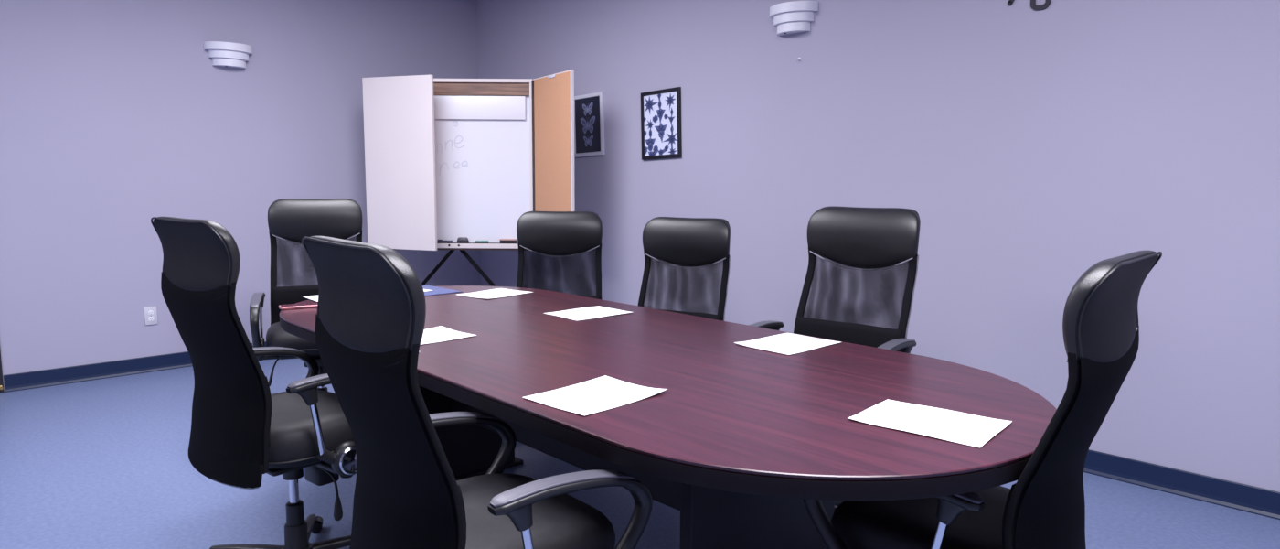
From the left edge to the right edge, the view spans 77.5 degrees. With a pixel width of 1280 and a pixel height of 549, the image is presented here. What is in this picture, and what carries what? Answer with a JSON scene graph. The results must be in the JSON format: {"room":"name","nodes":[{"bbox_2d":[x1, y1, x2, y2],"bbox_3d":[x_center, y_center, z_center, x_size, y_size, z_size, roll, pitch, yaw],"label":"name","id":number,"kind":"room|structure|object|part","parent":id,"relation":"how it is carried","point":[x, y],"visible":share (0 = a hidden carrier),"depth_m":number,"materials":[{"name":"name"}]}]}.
{"room":"conference room","nodes":[
{"label":"conference room","id":0,"kind":"room"},
{"bbox_2d":[0,0,480,391],"bbox_3d":[-3.568,-0.700,4.762,6.000,2.750,0.100,-6,9,-44],"label":"wall","id":1,"kind":"structure","parent":0,"point":[116,116],"depth_m":5.15,"materials":[{"name":"paint"}]},
{"bbox_2d":[0,348,4,393],"bbox_3d":[-4.145,-0.339,4.240,1.051,2.150,0.112,-6,9,-44],"label":"trim","id":2,"kind":"structure","parent":1,"relation":"attached to","point":[1,369],"depth_m":4.67,"materials":[{"name":"black paint"}]},
{"bbox_2d":[3,341,266,392],"bbox_3d":[-2.554,0.516,5.812,3.266,0.102,0.016,-6,9,-44],"label":"baseboard","id":3,"kind":"structure","parent":1,"relation":"attached to","point":[65,375],"depth_m":5.00,"materials":[{"name":"blue plastic"}]},
{"bbox_2d":[143,306,157,325],"bbox_3d":[-3.176,0.268,5.183,0.072,0.118,0.010,-6,9,-44],"label":"power outlet","id":4,"kind":"object","parent":1,"relation":"attached to","point":[150,312],"visible":1,"depth_m":5.18,"materials":[{"name":"grey plastic"}]},
{"bbox_2d":[203,41,252,68],"bbox_3d":[-2.729,-1.463,5.330,0.300,0.150,0.112,-6,9,-44],"label":"wall sconce","id":5,"kind":"object","parent":1,"relation":"attached to","point":[223,54],"visible":1,"depth_m":5.29,"materials":[{"name":"white ceramic"}]},
{"bbox_2d":[0,358,1279,548],"bbox_3d":[-0.702,1.082,1.957,6.200,0.100,8.400,-6,9,-44],"label":"floor","id":6,"kind":"structure","parent":0,"point":[101,463],"depth_m":3.20,"materials":[{"name":"carpet"}]},
{"bbox_2d":[150,216,357,548],"bbox_3d":[-1.110,0.388,2.509,0.607,1.144,0.597,6,9,39],"label":"office chair","id":7,"kind":"object","parent":6,"relation":"on","point":[241,432],"visible":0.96,"depth_m":2.31,"materials":[{"name":"black leather"}]},
{"bbox_3d":[-1.242,0.285,2.344,0.471,0.574,0.096,6,9,39],"label":"frame","id":8,"kind":"part","parent":7,"relation":"part of","materials":[{"name":"black plastic"}]},
{"bbox_3d":[-1.276,0.898,2.598,0.252,0.037,0.046,1,7,5],"label":"leg","id":9,"kind":"part","parent":7,"relation":"part of","materials":[{"name":"black plastic"}]},
{"bbox_3d":[-1.222,0.372,2.380,0.440,0.204,0.043,6,9,39],"label":"lumbar panel","id":10,"kind":"part","parent":7,"relation":"part of","materials":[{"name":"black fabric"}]},
{"bbox_3d":[-1.228,0.411,2.694,0.185,0.314,0.382,6,9,39],"label":"armrest","id":11,"kind":"part","parent":7,"relation":"part of","materials":[{"name":"black plastic"}]},
{"bbox_3d":[-1.091,0.479,2.555,0.471,0.130,0.442,6,9,39],"label":"seat","id":12,"kind":"part","parent":7,"relation":"part of","materials":[{"name":"black leather"}]},
{"bbox_3d":[-1.143,0.881,2.745,0.046,0.037,0.253,-1,7,-11],"label":"leg","id":13,"kind":"part","parent":7,"relation":"part of","materials":[{"name":"black plastic"}]},
{"bbox_3d":[-0.920,0.442,2.445,0.185,0.314,0.382,6,9,39],"label":"armrest","id":14,"kind":"part","parent":7,"relation":"part of","materials":[{"name":"black plastic"}]},
{"bbox_3d":[-0.988,0.641,2.488,0.142,0.096,0.009,5,8,32],"label":"tilt lever","id":15,"kind":"part","parent":7,"relation":"part of","materials":[{"name":"black plastic"}]},
{"bbox_3d":[-0.968,0.891,2.668,0.252,0.037,0.046,-4,8,-31],"label":"leg","id":16,"kind":"part","parent":7,"relation":"part of","materials":[{"name":"black plastic"}]},
{"bbox_2d":[249,198,362,391],"bbox_3d":[-1.568,0.212,3.936,0.621,1.154,0.635,-2,7,-21],"label":"office chair","id":17,"kind":"object","parent":6,"relation":"on","point":[293,219],"visible":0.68,"depth_m":4.06,"materials":[{"name":"black leather"}]},
{"bbox_3d":[-1.747,0.255,3.811,0.185,0.314,0.382,-2,5,-21],"label":"armrest","id":18,"kind":"part","parent":17,"relation":"part of","materials":[{"name":"black plastic"}]},
{"bbox_3d":[-1.703,0.432,3.871,0.159,0.075,0.009,-3,8,-28],"label":"tilt lever","id":19,"kind":"part","parent":17,"relation":"part of","materials":[{"name":"black plastic"}]},
{"bbox_3d":[-1.570,0.296,3.910,0.471,0.130,0.442,-2,5,-21],"label":"seat","id":20,"kind":"part","parent":17,"relation":"part of","materials":[{"name":"black leather"}]},
{"bbox_3d":[-1.645,0.155,4.093,0.440,0.204,0.038,-2,7,-21],"label":"lumbar panel","id":21,"kind":"part","parent":17,"relation":"part of","materials":[{"name":"black fabric"}]},
{"bbox_3d":[-1.657,0.063,4.117,0.471,0.574,0.096,-2,5,-21],"label":"frame","id":22,"kind":"part","parent":17,"relation":"part of","materials":[{"name":"black plastic"}]},
{"bbox_3d":[-1.513,0.478,3.779,0.052,0.096,0.052,-2,5,-21],"label":"tension knob","id":23,"kind":"part","parent":17,"relation":"part of","materials":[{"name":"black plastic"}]},
{"bbox_2d":[362,69,574,286],"bbox_3d":[-1.224,-0.382,5.571,1.596,1.957,0.763,0,7,0],"label":"whiteboard","id":24,"kind":"object","parent":6,"relation":"on","point":[446,159],"visible":0.88,"depth_m":5.61,"materials":[{"name":"white plastic"}]},
{"bbox_3d":[-1.667,-0.766,5.536,0.565,1.187,0.024,3,7,20],"label":"cabinet door","id":25,"kind":"part","parent":24,"relation":"part of","materials":[{"name":"beige laminate"}]},
{"bbox_3d":[-1.671,0.180,5.794,0.688,0.773,0.028,0,7,0],"label":"leg","id":26,"kind":"part","parent":24,"relation":"part of","materials":[{"name":"black metal"}]},
{"bbox_2d":[457,236,469,242],"bbox_3d":[-1.273,-0.247,5.731,0.080,0.038,0.032,0,7,0],"label":"eraser","id":27,"kind":"object","parent":24,"relation":"on","point":[460,239],"visible":1,"depth_m":5.72,"materials":[{"name":"black plastic"}]},
{"bbox_3d":[-0.980,0.182,5.808,0.671,0.773,0.028,0,7,0],"label":"leg","id":28,"kind":"part","parent":24,"relation":"part of","materials":[{"name":"black metal"}]},
{"bbox_3d":[-1.340,-1.305,5.617,1.123,0.086,0.025,0,7,0],"label":"wood rail","id":29,"kind":"part","parent":24,"relation":"part of","materials":[{"name":"brown wood"}]},
{"bbox_3d":[-1.342,-0.790,5.700,1.128,1.131,0.019,0,7,0],"label":"whiteboard panel","id":30,"kind":"part","parent":24,"relation":"part of","materials":[{"name":"white ceramic"}]},
{"bbox_3d":[-1.342,-0.783,5.684,1.172,1.189,0.075,0,7,0],"label":"cabinet frame","id":31,"kind":"part","parent":24,"relation":"part of","materials":[{"name":"beige laminate"}]},
{"bbox_2d":[499,238,516,243],"bbox_3d":[-0.947,-0.240,5.732,0.120,0.028,0.032,0,7,0],"label":"eraser","id":32,"kind":"object","parent":24,"relation":"on","point":[502,240],"visible":1,"depth_m":5.72,"materials":[{"name":"black fabric"}]},
{"bbox_3d":[-0.588,-0.744,5.403,0.022,1.187,0.590,-4,8,-32],"label":"cabinet door","id":33,"kind":"part","parent":24,"relation":"part of","materials":[{"name":"beige laminate"}]},
{"bbox_2d":[301,235,652,548],"bbox_3d":[-0.357,0.483,1.736,0.614,1.143,0.612,-5,9,-41],"label":"office chair","id":34,"kind":"object","parent":6,"relation":"on","point":[370,315],"visible":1,"depth_m":1.52,"materials":[{"name":"black leather"}]},
{"bbox_3d":[-0.501,0.380,1.585,0.096,0.574,0.471,-6,9,-41],"label":"frame","id":35,"kind":"part","parent":34,"relation":"part of","materials":[{"name":"black plastic"}]},
{"bbox_3d":[-0.476,0.467,1.617,0.043,0.204,0.440,-6,9,-41],"label":"lumbar panel","id":36,"kind":"part","parent":34,"relation":"part of","materials":[{"name":"black fabric"}]},
{"bbox_3d":[-0.429,0.505,1.928,0.382,0.314,0.185,-6,9,-41],"label":"armrest","id":37,"kind":"part","parent":34,"relation":"part of","materials":[{"name":"black plastic"}]},
{"bbox_3d":[-0.319,0.576,1.768,0.442,0.130,0.471,-6,9,-41],"label":"seat","id":38,"kind":"part","parent":34,"relation":"part of","materials":[{"name":"black leather"}]},
{"bbox_3d":[-0.169,0.542,1.629,0.382,0.314,0.185,-6,9,-41],"label":"armrest","id":39,"kind":"part","parent":34,"relation":"part of","materials":[{"name":"black plastic"}]},
{"bbox_2d":[516,211,613,301],"bbox_3d":[-0.409,0.239,4.032,0.626,1.092,0.624,0,7,-1],"label":"office chair","id":40,"kind":"object","parent":6,"relation":"on","point":[563,234],"visible":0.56,"depth_m":4.22,"materials":[{"name":"black leather"}]},
{"bbox_3d":[-0.427,0.119,4.229,0.471,0.574,0.096,0,5,-1],"label":"frame","id":41,"kind":"part","parent":40,"relation":"part of","materials":[{"name":"black plastic"}]},
{"bbox_3d":[-0.426,0.212,4.204,0.440,0.204,0.043,0,5,-1],"label":"lumbar panel","id":42,"kind":"part","parent":40,"relation":"part of","materials":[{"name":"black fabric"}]},
{"bbox_2d":[279,285,1056,548],"bbox_3d":[-0.228,0.573,2.709,1.212,0.740,3.003,-6,9,-42],"label":"conference table","id":43,"kind":"object","parent":6,"relation":"on","point":[737,440],"visible":0.7,"depth_m":2.00,"materials":[{"name":"brown wood"}]},
{"bbox_2d":[278,302,317,309],"bbox_3d":[-1.377,0.127,3.224,0.146,0.011,0.073,-4,8,-31],"label":"folder","id":44,"kind":"object","parent":43,"relation":"on","point":[304,304],"visible":0.82,"depth_m":3.21,"materials":[{"name":"plastic"}]},
{"bbox_2d":[303,295,318,301],"bbox_3d":[-1.316,0.098,3.484,0.235,0.002,0.216,-5,9,-40],"label":"page","id":45,"kind":"object","parent":43,"relation":"on","point":[312,297],"visible":0.18,"depth_m":3.46,"materials":[{"name":"white paper"}]},
{"bbox_2d":[422,285,462,296],"bbox_3d":[-1.136,0.090,3.587,0.304,0.003,0.596,7,9,44],"label":"open folder","id":46,"kind":"object","parent":43,"relation":"on","point":[437,290],"visible":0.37,"depth_m":3.69,"materials":[{"name":"blue paper"}]},
{"bbox_2d":[420,325,477,344],"bbox_3d":[-0.717,0.204,2.628,0.216,0.006,0.279,7,9,44],"label":"paper sheet","id":47,"kind":"object","parent":43,"relation":"on","point":[438,334],"visible":0.45,"depth_m":2.66,"materials":[{"name":"white paper"}]},
{"bbox_3d":[-0.785,0.515,3.308,0.600,0.669,0.040,-6,9,-42],"label":"pedestal panel","id":48,"kind":"part","parent":43,"relation":"part of","materials":[{"name":"laminate"}]},
{"bbox_2d":[458,288,533,298],"bbox_3d":[-0.662,0.086,3.636,0.216,0.004,0.279,5,8,37],"label":"paper sheet","id":49,"kind":"object","parent":43,"relation":"on","point":[496,293],"visible":1,"depth_m":3.64,"materials":[{"name":"white paper"}]},
{"bbox_3d":[-0.228,0.450,2.695,0.024,0.389,1.596,-6,9,-42],"label":"modesty panel","id":50,"kind":"part","parent":43,"relation":"part of","materials":[{"name":"laminate"}]},
{"bbox_2d":[543,305,631,319],"bbox_3d":[-0.201,0.149,3.122,0.279,0.004,0.216,-6,9,-41],"label":"paper sheet","id":51,"kind":"object","parent":43,"relation":"on","point":[591,312],"visible":1,"depth_m":3.12,"materials":[{"name":"white paper"}]},
{"bbox_2d":[522,374,667,415],"bbox_3d":[-0.107,0.288,1.929,0.216,0.009,0.279,6,9,42],"label":"paper sheet","id":52,"kind":"object","parent":43,"relation":"on","point":[603,392],"visible":1,"depth_m":1.92,"materials":[{"name":"white paper"}]},
{"bbox_3d":[0.329,0.662,2.114,0.600,0.669,0.040,-6,9,-42],"label":"pedestal panel","id":53,"kind":"part","parent":43,"relation":"part of","materials":[{"name":"laminate"}]},
{"bbox_2d":[734,332,840,354],"bbox_3d":[0.474,0.218,2.559,0.280,0.006,0.216,-6,9,-42],"label":"paper sheet","id":54,"kind":"object","parent":43,"relation":"on","point":[785,343],"visible":1,"depth_m":2.56,"materials":[{"name":"white paper"}]},
{"bbox_2d":[847,399,1012,447],"bbox_3d":[0.629,0.317,1.734,0.279,0.005,0.216,6,9,40],"label":"paper sheet","id":55,"kind":"object","parent":43,"relation":"on","point":[964,428],"visible":1,"depth_m":1.73,"materials":[{"name":"white paper"}]},
{"bbox_2d":[638,216,730,320],"bbox_3d":[0.105,0.292,3.651,0.601,1.082,0.605,4,8,27],"label":"office chair","id":56,"kind":"object","parent":6,"relation":"on","point":[688,242],"visible":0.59,"depth_m":3.81,"materials":[{"name":"black plastic"}]},
{"bbox_3d":[0.202,0.182,3.836,0.471,0.574,0.096,4,8,27],"label":"frame","id":57,"kind":"part","parent":56,"relation":"part of","materials":[{"name":"black plastic"}]},
{"bbox_3d":[0.186,0.275,3.818,0.440,0.204,0.043,4,8,27],"label":"lumbar panel","id":58,"kind":"part","parent":56,"relation":"part of","materials":[{"name":"black fabric"}]},
{"bbox_2d":[748,205,920,511],"bbox_3d":[0.687,0.342,2.914,0.622,1.160,0.636,6,9,40],"label":"office chair","id":59,"kind":"object","parent":6,"relation":"on","point":[865,239],"visible":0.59,"depth_m":3.04,"materials":[{"name":"black leather"}]},
{"bbox_3d":[0.485,0.353,3.008,0.185,0.314,0.382,6,6,40],"label":"armrest","id":60,"kind":"part","parent":59,"relation":"part of","materials":[{"name":"black plastic"}]},
{"bbox_3d":[0.810,0.855,3.061,0.252,0.037,0.046,-4,8,-30],"label":"leg","id":61,"kind":"part","parent":59,"relation":"part of","materials":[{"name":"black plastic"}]},
{"bbox_3d":[0.790,0.285,3.050,0.440,0.205,0.037,6,9,40],"label":"lumbar panel","id":62,"kind":"part","parent":59,"relation":"part of","materials":[{"name":"black fabric"}]},
{"bbox_3d":[0.815,0.194,3.069,0.471,0.574,0.096,6,6,40],"label":"frame","id":63,"kind":"part","parent":59,"relation":"part of","materials":[{"name":"black plastic"}]},
{"bbox_3d":[0.787,0.386,2.751,0.185,0.314,0.382,6,6,40],"label":"armrest","id":64,"kind":"part","parent":59,"relation":"part of","materials":[{"name":"black plastic"}]},
{"bbox_2d":[803,250,1162,548],"bbox_3d":[0.738,0.495,1.794,0.606,1.119,0.607,7,9,43],"label":"office chair","id":65,"kind":"object","parent":6,"relation":"on","point":[1045,507],"visible":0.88,"depth_m":1.57,"materials":[{"name":"black leather"}]},
{"bbox_3d":[0.552,0.550,1.711,0.382,0.314,0.185,10,11,42],"label":"armrest","id":66,"kind":"part","parent":65,"relation":"part of","materials":[{"name":"black plastic"}]},
{"bbox_3d":[0.705,0.587,1.845,0.442,0.130,0.471,10,11,42],"label":"seat","id":67,"kind":"part","parent":65,"relation":"part of","materials":[{"name":"black leather"}]},
{"bbox_3d":[0.861,0.487,1.687,0.038,0.204,0.440,7,9,43],"label":"lumbar panel","id":68,"kind":"part","parent":65,"relation":"part of","materials":[{"name":"black plastic"}]},
{"bbox_3d":[0.889,0.402,1.651,0.096,0.574,0.471,10,11,42],"label":"frame","id":69,"kind":"part","parent":65,"relation":"part of","materials":[{"name":"black plastic"}]},
{"bbox_2d":[476,0,1279,491],"bbox_3d":[1.506,-0.568,3.890,0.100,2.750,8.400,-6,9,-44],"label":"wall","id":70,"kind":"structure","parent":0,"point":[1031,149],"depth_m":3.71,"materials":[{"name":"paint"}]},
{"bbox_2d":[574,91,605,157],"bbox_3d":[-0.373,-1.067,5.717,0.018,0.447,0.350,-6,9,-44],"label":"picture","id":71,"kind":"object","parent":70,"relation":"attached to","point":[589,109],"visible":0.99,"depth_m":5.70,"materials":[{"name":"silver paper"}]},
{"bbox_2d":[640,86,682,159],"bbox_3d":[0.134,-0.976,5.195,0.018,0.452,0.367,-6,9,-44],"label":"picture","id":72,"kind":"object","parent":70,"relation":"attached to","point":[660,109],"visible":1,"depth_m":5.19,"materials":[{"name":"black"}]},
{"bbox_2d":[769,0,818,35],"bbox_3d":[0.814,-1.399,4.368,0.112,0.150,0.300,-6,9,-44],"label":"wall sconce","id":73,"kind":"object","parent":70,"relation":"attached to","point":[795,16],"visible":1,"depth_m":4.32,"materials":[{"name":"white ceramic"}]},
{"bbox_2d":[1007,0,1014,5],"bbox_3d":[1.669,-1.284,3.561,0.008,0.162,0.105,-6,9,-44],"label":"clock numeral","id":74,"kind":"object","parent":70,"relation":"attached to","point":[1010,2],"visible":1,"depth_m":3.57,"materials":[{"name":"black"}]},
{"bbox_2d":[1030,0,1051,10],"bbox_3d":[1.750,-1.240,3.481,0.008,0.169,0.085,-6,9,-44],"label":"clock numeral","id":75,"kind":"object","parent":70,"relation":"attached to","point":[1047,4],"visible":1,"depth_m":3.49,"materials":[{"name":"black"}]},
{"bbox_2d":[1083,448,1279,519],"bbox_3d":[1.459,0.752,4.003,0.016,0.102,8.194,-6,9,-44],"label":"baseboard","id":76,"kind":"structure","parent":70,"relation":"attached to","point":[1265,502],"depth_m":3.23,"materials":[{"name":"blue plastic"}]}
]}

